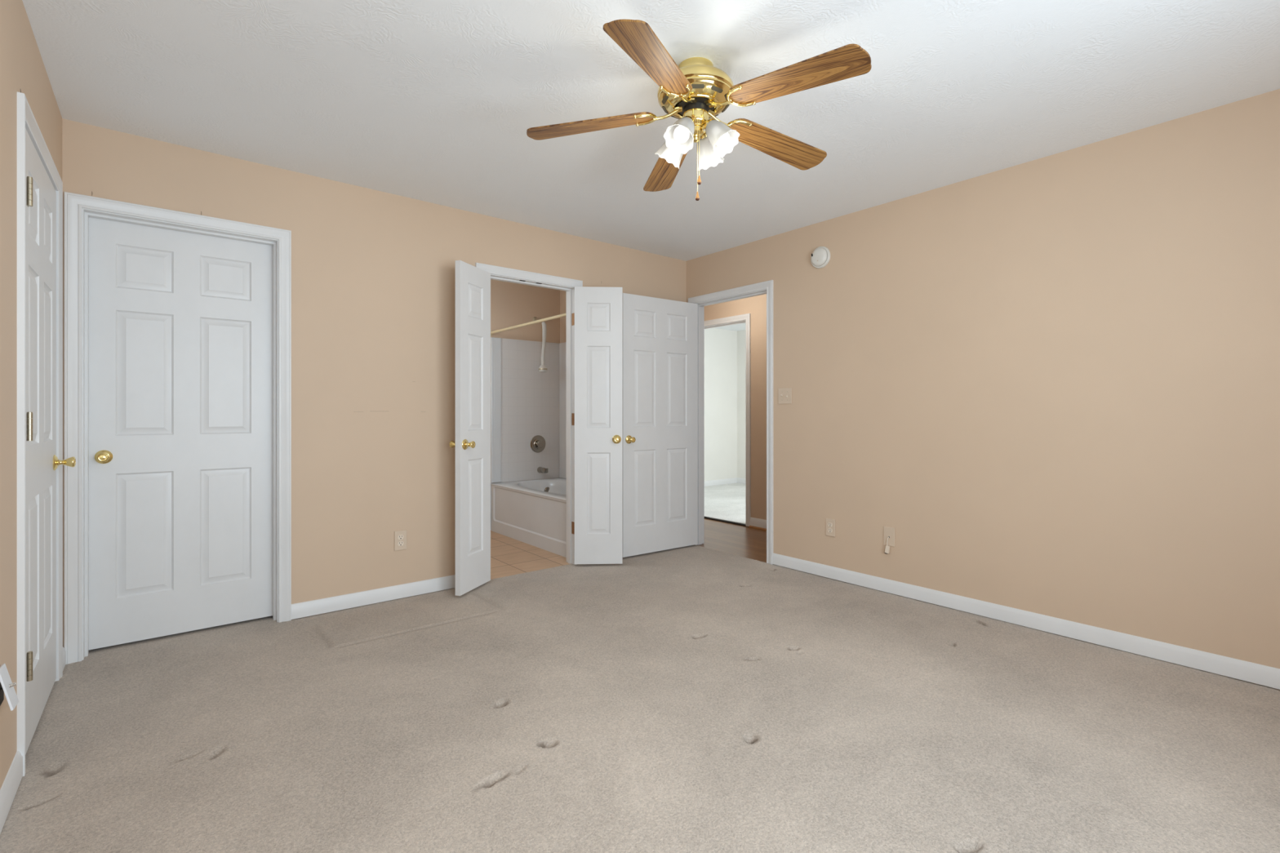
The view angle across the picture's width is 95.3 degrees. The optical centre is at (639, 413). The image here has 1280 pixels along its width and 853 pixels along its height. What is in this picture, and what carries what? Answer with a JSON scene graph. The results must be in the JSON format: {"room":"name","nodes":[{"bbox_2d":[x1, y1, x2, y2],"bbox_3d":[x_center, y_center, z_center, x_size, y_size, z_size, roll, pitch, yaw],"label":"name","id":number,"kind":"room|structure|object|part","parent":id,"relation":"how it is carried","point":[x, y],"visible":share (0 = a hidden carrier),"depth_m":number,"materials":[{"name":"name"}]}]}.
{"room":"empty bedroom","nodes":[
{"label":"empty bedroom","id":0,"kind":"room"},
{"bbox_2d":[0,0,62,789],"bbox_3d":[-1.264,-0.070,0.906,0.115,2.500,4.315,0,0,-39],"label":"wall","id":1,"kind":"structure","parent":0,"point":[22,67],"depth_m":1.72,"materials":[{"name":"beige paint"}]},
{"bbox_2d":[0,663,18,711],"bbox_3d":[-1.736,0.746,1.603,0.037,0.118,0.117,0,0,-39],"label":"plate","id":2,"kind":"object","parent":1,"relation":"attached to","point":[6,686],"visible":1,"depth_m":1.59,"materials":[{"name":"white plastic"}]},
{"bbox_2d":[0,647,66,834],"bbox_3d":[-1.245,1.080,0.984,0.013,0.080,4.182,0,0,-39],"label":"baseboard","id":3,"kind":"structure","parent":1,"relation":"attached to","point":[8,790],"depth_m":1.68,"materials":[{"name":"white paint"}]},
{"bbox_2d":[17,91,62,776],"bbox_3d":[-2.240,0.070,2.110,0.132,2.120,0.895,0,0,-39],"label":"door frame","id":4,"kind":"structure","parent":1,"relation":"attached to","point":[26,119],"depth_m":1.80,"materials":[{"name":"white paint"}]},
{"bbox_2d":[25,128,75,754],"bbox_3d":[-2.188,0.092,2.151,0.098,2.034,0.768,0,0,-39],"label":"door","id":5,"kind":"structure","parent":1,"relation":"in","point":[42,461],"depth_m":2.12,"materials":[{"name":"white paint"}]},
{"bbox_2d":[62,118,686,647],"bbox_3d":[-1.174,-0.070,3.843,3.977,2.500,0.115,0,0,-39],"label":"wall","id":6,"kind":"structure","parent":0,"point":[373,272],"depth_m":3.42,"materials":[{"name":"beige paint"}]},
{"bbox_2d":[63,191,291,664],"bbox_3d":[-2.272,0.070,2.933,0.880,2.120,0.132,0,0,-39],"label":"door frame","id":7,"kind":"structure","parent":6,"relation":"attached to","point":[77,208],"depth_m":2.69,"materials":[{"name":"white paint"}]},
{"bbox_2d":[88,217,272,649],"bbox_3d":[-2.287,0.092,2.951,0.750,2.034,0.098,0,0,-39],"label":"door","id":8,"kind":"structure","parent":6,"relation":"in","point":[180,323],"depth_m":2.94,"materials":[{"name":"white paint"}]},
{"bbox_2d":[291,574,455,619],"bbox_3d":[-0.746,1.080,4.111,2.975,0.080,0.013,0,0,-39],"label":"baseboard","id":9,"kind":"structure","parent":6,"relation":"attached to","point":[313,607],"depth_m":3.42,"materials":[{"name":"white paint"}]},
{"bbox_2d":[394,529,406,551],"bbox_3d":[-1.451,0.771,3.536,0.072,0.117,0.009,0,0,-39],"label":"wall outlet","id":10,"kind":"object","parent":6,"relation":"attached to","point":[400,536],"visible":1,"depth_m":3.53,"materials":[{"name":"beige plastic"}]},
{"bbox_2d":[397,541,404,546],"bbox_3d":[-1.450,0.790,3.534,0.034,0.027,0.004,0,0,-39],"label":"receptacle","id":11,"kind":"object","parent":10,"relation":"attached to","point":[399,543],"depth_m":3.53,"materials":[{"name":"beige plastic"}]},
{"bbox_2d":[397,534,404,539],"bbox_3d":[-1.450,0.751,3.534,0.034,0.027,0.004,0,0,-39],"label":"receptacle","id":12,"kind":"object","parent":10,"relation":"attached to","point":[399,536],"depth_m":3.53,"materials":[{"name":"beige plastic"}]},
{"bbox_2d":[449,260,490,595],"bbox_3d":[-1.056,0.090,3.703,0.160,2.034,0.346,0,0,17],"label":"door","id":13,"kind":"structure","parent":6,"relation":"in","point":[472,444],"depth_m":3.66,"materials":[{"name":"white paint"}]},
{"bbox_2d":[475,262,582,564],"bbox_3d":[-0.798,0.070,4.151,0.836,2.120,0.148,0,0,-39],"label":"door frame","id":14,"kind":"structure","parent":6,"relation":"attached to","point":[497,273],"depth_m":4.36,"materials":[{"name":"white paint"}]},
{"bbox_2d":[574,286,622,564],"bbox_3d":[-0.305,0.090,4.297,0.351,2.034,0.160,0,0,-3],"label":"door","id":15,"kind":"structure","parent":6,"relation":"in","point":[598,310],"depth_m":4.28,"materials":[{"name":"white paint"}]},
{"bbox_2d":[622,293,697,557],"bbox_3d":[0.174,0.092,4.727,0.782,2.034,0.160,0,0,-36],"label":"door","id":16,"kind":"structure","parent":6,"relation":"in","point":[660,335],"depth_m":4.70,"materials":[{"name":"white paint"}]},
{"bbox_2d":[490,279,559,530],"bbox_3d":[-1.680,-0.070,5.468,2.700,2.500,0.100,0,0,-39],"label":"wall","id":17,"kind":"structure","parent":0,"point":[512,304],"depth_m":5.83,"materials":[{"name":"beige paint"}]},
{"bbox_2d":[490,337,559,529],"bbox_3d":[-1.135,0.197,5.821,0.760,1.846,0.034,0,0,-39],"label":"tub surround","id":18,"kind":"object","parent":17,"relation":"attached to","point":[525,400],"visible":0.89,"depth_m":5.79,"materials":[{"name":"plastic"}]},
{"bbox_3d":[-1.099,-0.029,5.860,0.655,1.394,0.020,0,0,-39],"label":"panel","id":19,"kind":"part","parent":18,"relation":"part of","materials":[{"name":"plastic"}]},
{"bbox_2d":[530,435,546,453],"bbox_3d":[-1.013,0.311,5.877,0.176,0.176,0.062,0,0,-39],"label":"shower valve","id":20,"kind":"object","parent":18,"relation":"attached to","point":[538,443],"visible":1,"depth_m":5.87,"materials":[{"name":"silver metal"}]},
{"bbox_3d":[-1.007,0.311,5.870,0.078,0.072,0.044,0,0,-39],"label":"valve knob","id":21,"kind":"part","parent":20,"relation":"part of","materials":[{"name":"silver metal"}]},
{"bbox_2d":[537,466,547,473],"bbox_3d":[-0.972,0.575,5.863,0.066,0.066,0.136,0,0,-39],"label":"tub spout","id":22,"kind":"object","parent":18,"relation":"attached to","point":[540,469],"visible":1,"depth_m":5.85,"materials":[{"name":"silver metal"}]},
{"bbox_2d":[490,312,566,335],"bbox_3d":[-0.973,-0.769,5.032,0.052,0.052,1.470,0,0,-39],"label":"shower rod","id":23,"kind":"object","parent":17,"relation":"attached to","point":[562,314],"visible":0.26,"depth_m":4.98,"materials":[{"name":"beige metal"}]},
{"bbox_2d":[532,316,547,372],"bbox_3d":[-1.002,-0.692,5.816,0.087,0.569,0.222,0,0,-39],"label":"shower fixture","id":24,"kind":"object","parent":17,"relation":"attached to","point":[542,368],"visible":0.91,"depth_m":5.75,"materials":[{"name":"white metal"}]},
{"bbox_2d":[560,289,566,479],"bbox_3d":[-0.254,-0.070,5.621,0.300,2.500,1.470,0,0,-39],"label":"wall","id":25,"kind":"structure","parent":0,"point":[562,293],"depth_m":6.05,"materials":[{"name":"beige paint"}]},
{"bbox_2d":[559,342,566,478],"bbox_3d":[-0.374,-0.029,5.509,0.022,1.394,1.438,0,0,-39],"label":"panel","id":26,"kind":"object","parent":25,"relation":"attached to","point":[562,346],"visible":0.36,"depth_m":6.01,"materials":[{"name":"plastic"}]},
{"bbox_2d":[0,482,1279,852],"bbox_3d":[0.349,1.143,3.982,8.706,0.054,6.800,0,0,-39],"label":"floor","id":27,"kind":"structure","parent":0,"point":[691,699],"depth_m":2.06,"materials":[{"name":"beige carpet"}]},
{"bbox_2d":[490,477,566,557],"bbox_3d":[-0.675,0.897,5.263,0.765,0.458,1.450,0,0,-39],"label":"bathtub","id":28,"kind":"object","parent":27,"relation":"on","point":[533,513],"visible":0.59,"depth_m":5.07,"materials":[{"name":"ceramic"}]},
{"bbox_2d":[490,477,566,501],"bbox_3d":[-0.675,0.843,5.263,0.765,0.350,1.450,0,0,-39],"label":"basin","id":29,"kind":"object","parent":28,"relation":"in","point":[547,489],"depth_m":5.45,"materials":[{"name":"ceramic"}]},
{"bbox_2d":[704,516,746,526],"bbox_3d":[0.830,1.125,6.139,0.037,0.013,0.762,0,0,-39],"label":"threshold","id":30,"kind":"object","parent":27,"relation":"on","point":[706,517],"visible":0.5,"depth_m":6.04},
{"bbox_2d":[22,0,1279,330],"bbox_3d":[0.560,-1.360,4.155,8.700,0.080,7.600,0,0,-39],"label":"ceiling","id":31,"kind":"structure","parent":0,"point":[433,101],"depth_m":2.37,"materials":[{"name":"white paint"}]},
{"bbox_2d":[526,18,871,200],"bbox_3d":[0.250,-1.059,2.222,1.254,0.522,1.251,0,0,-39],"label":"ceiling fan","id":32,"kind":"object","parent":31,"relation":"hanging from","point":[694,91],"visible":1,"depth_m":2.14,"materials":[{"name":"brown wood"}]},
{"bbox_3d":[-0.194,-1.119,2.271,0.504,0.006,0.141,-6,9,6],"label":"blade","id":33,"kind":"part","parent":32,"relation":"part of","materials":[{"name":"brown wood"}]},
{"bbox_3d":[0.046,-1.119,1.854,0.141,0.006,0.504,10,10,23],"label":"blade","id":34,"kind":"part","parent":32,"relation":"part of","materials":[{"name":"brown wood"}]},
{"bbox_2d":[662,94,668,103],"bbox_3d":[0.094,-1.180,2.195,0.014,0.011,0.052,0,0,-16],"label":"vent","id":35,"kind":"object","parent":32,"relation":"attached to","point":[664,97],"depth_m":2.19,"materials":[{"name":"metal"}]},
{"bbox_3d":[0.128,-1.119,2.627,0.141,0.006,0.504,-10,-4,-13],"label":"blade","id":36,"kind":"part","parent":32,"relation":"part of","materials":[{"name":"brown wood"}]},
{"bbox_3d":[0.134,-1.038,2.280,0.113,0.113,0.115,42,22,26],"label":"lamp shade","id":37,"kind":"part","parent":32,"relation":"part of","materials":[{"name":"white glass"}]},
{"bbox_3d":[0.160,-1.038,2.149,0.115,0.113,0.113,0,-37,34],"label":"lamp shade","id":38,"kind":"part","parent":32,"relation":"part of","materials":[{"name":"white glass"}]},
{"bbox_3d":[0.159,-1.038,2.147,0.060,0.096,0.060,0,-37,34],"label":"bulb","id":39,"kind":"part","parent":32,"relation":"part of","materials":[{"name":"white glass"}]},
{"bbox_3d":[0.215,-0.963,2.180,0.002,0.283,0.002,0,0,-17],"label":"pull chain","id":40,"kind":"part","parent":32,"relation":"part of","materials":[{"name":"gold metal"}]},
{"bbox_2d":[691,84,704,88],"bbox_3d":[0.207,-1.180,2.105,0.052,0.011,0.014,0,0,2],"label":"vent","id":41,"kind":"object","parent":32,"relation":"attached to","point":[694,86],"depth_m":2.10,"materials":[{"name":"metal"}]},
{"bbox_3d":[0.222,-0.995,2.180,0.002,0.221,0.002,0,0,28],"label":"pull chain","id":42,"kind":"part","parent":32,"relation":"part of","materials":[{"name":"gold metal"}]},
{"bbox_3d":[0.266,-1.038,2.306,0.115,0.113,0.113,0,37,34],"label":"lamp shade","id":43,"kind":"part","parent":32,"relation":"part of","materials":[{"name":"white glass"}]},
{"bbox_2d":[711,85,722,93],"bbox_3d":[0.280,-1.180,2.125,0.052,0.011,0.014,0,0,-34],"label":"vent","id":44,"kind":"object","parent":32,"relation":"attached to","point":[714,89],"depth_m":2.12,"materials":[{"name":"metal"}]},
{"bbox_3d":[0.292,-1.038,2.175,0.113,0.113,0.115,-42,-22,26],"label":"lamp shade","id":45,"kind":"part","parent":32,"relation":"part of","materials":[{"name":"white glass"}]},
{"bbox_3d":[0.293,-1.038,2.174,0.060,0.096,0.060,-42,-22,26],"label":"bulb","id":46,"kind":"part","parent":32,"relation":"part of","materials":[{"name":"white glass"}]},
{"bbox_3d":[0.567,-1.119,2.432,0.504,0.006,0.141,6,-13,-30],"label":"blade","id":47,"kind":"part","parent":32,"relation":"part of","materials":[{"name":"brown wood"}]},
{"bbox_3d":[0.516,-1.119,1.954,0.504,0.006,0.141,8,-5,42],"label":"blade","id":48,"kind":"part","parent":32,"relation":"part of","materials":[{"name":"brown wood"}]},
{"bbox_2d":[704,328,737,480],"bbox_3d":[0.603,-0.070,8.650,2.635,2.500,0.100,0,0,-39],"label":"wall","id":49,"kind":"structure","parent":0,"point":[720,344],"depth_m":9.11,"materials":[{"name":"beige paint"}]},
{"bbox_2d":[704,293,766,519],"bbox_3d":[0.997,-0.070,6.000,0.115,2.500,4.500,0,0,-39],"label":"wall","id":50,"kind":"structure","parent":0,"point":[756,306],"depth_m":5.72,"materials":[{"name":"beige paint"}]},
{"bbox_2d":[704,313,751,526],"bbox_3d":[0.856,0.070,6.160,0.132,2.120,0.886,0,0,-39],"label":"door frame","id":51,"kind":"structure","parent":50,"relation":"attached to","point":[743,318],"depth_m":5.80,"materials":[{"name":"white paint"}]},
{"bbox_2d":[737,329,745,478],"bbox_3d":[2.843,-0.070,7.900,0.120,2.500,3.900,0,0,-39],"label":"wall","id":52,"kind":"structure","parent":0,"point":[740,334],"depth_m":9.30,"materials":[{"name":"beige paint"}]},
{"bbox_2d":[686,88,1279,689],"bbox_3d":[1.211,-0.070,4.161,0.115,2.500,6.215,0,0,-39],"label":"wall","id":53,"kind":"structure","parent":0,"point":[1055,379],"depth_m":2.94,"materials":[{"name":"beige paint"}]},
{"bbox_2d":[688,280,773,564],"bbox_3d":[0.753,0.070,4.720,0.148,2.120,0.895,0,0,-39],"label":"door frame","id":54,"kind":"structure","parent":53,"relation":"attached to","point":[763,287],"depth_m":4.58,"materials":[{"name":"white paint"}]},
{"bbox_2d":[777,387,791,404],"bbox_3d":[1.052,-0.126,4.248,0.021,0.117,0.117,0,0,-39],"label":"light switch","id":55,"kind":"object","parent":53,"relation":"attached to","point":[784,394],"visible":1,"depth_m":4.25,"materials":[{"name":"beige plastic"}]},
{"bbox_2d":[810,246,830,268],"bbox_3d":[1.230,-1.074,4.009,0.048,0.151,0.151,0,0,-39],"label":"smoke detector","id":56,"kind":"object","parent":53,"relation":"attached to","point":[820,256],"visible":1,"depth_m":3.98,"materials":[{"name":"white plastic"}]},
{"bbox_2d":[825,518,835,537],"bbox_3d":[1.294,0.777,3.962,0.009,0.117,0.072,0,0,-39],"label":"wall outlet","id":57,"kind":"object","parent":53,"relation":"attached to","point":[829,523],"visible":1,"depth_m":3.96,"materials":[{"name":"beige plastic"}]},
{"bbox_2d":[883,526,894,554],"bbox_3d":[1.548,0.794,3.636,0.029,0.166,0.072,0,0,-39],"label":"cable plate","id":58,"kind":"object","parent":53,"relation":"attached to","point":[888,532],"visible":1,"depth_m":3.63,"materials":[{"name":"beige plastic"}]},
{"bbox_2d":[772,553,1279,689],"bbox_3d":[2.022,1.080,3.070,0.013,0.080,3.267,0,0,-39],"label":"baseboard","id":59,"kind":"structure","parent":53,"relation":"attached to","point":[1264,675],"depth_m":2.94,"materials":[{"name":"white paint"}]},
{"bbox_3d":[0.864,-0.070,5.374,0.885,2.500,3.900,0,0,-39],"label":"wall","id":60,"kind":"structure","parent":0,"visible":0},
{"bbox_2d":[748,517,766,531],"bbox_3d":[1.727,1.082,4.995,0.029,0.100,2.020,0,0,-39],"label":"baseboard","id":61,"kind":"structure","parent":60,"relation":"attached to","point":[755,523],"depth_m":5.69,"materials":[{"name":"white paint"}]},
{"bbox_3d":[1.722,1.122,4.991,0.016,0.020,2.020,0,0,-39],"label":"shoe molding","id":62,"kind":"part","parent":61,"relation":"part of","materials":[{"name":"orange wood"}]},
{"bbox_3d":[0.824,-0.100,6.311,0.012,2.440,3.800,0,0,-39],"label":"wall","id":63,"kind":"structure","parent":0,"visible":0},
{"bbox_2d":[704,477,745,486],"bbox_3d":[1.792,1.076,7.104,2.515,0.080,3.800,0,0,-39],"label":"baseboard","id":64,"kind":"structure","parent":63,"relation":"attached to","point":[713,482],"depth_m":9.16,"materials":[{"name":"white paint"}]}
]}

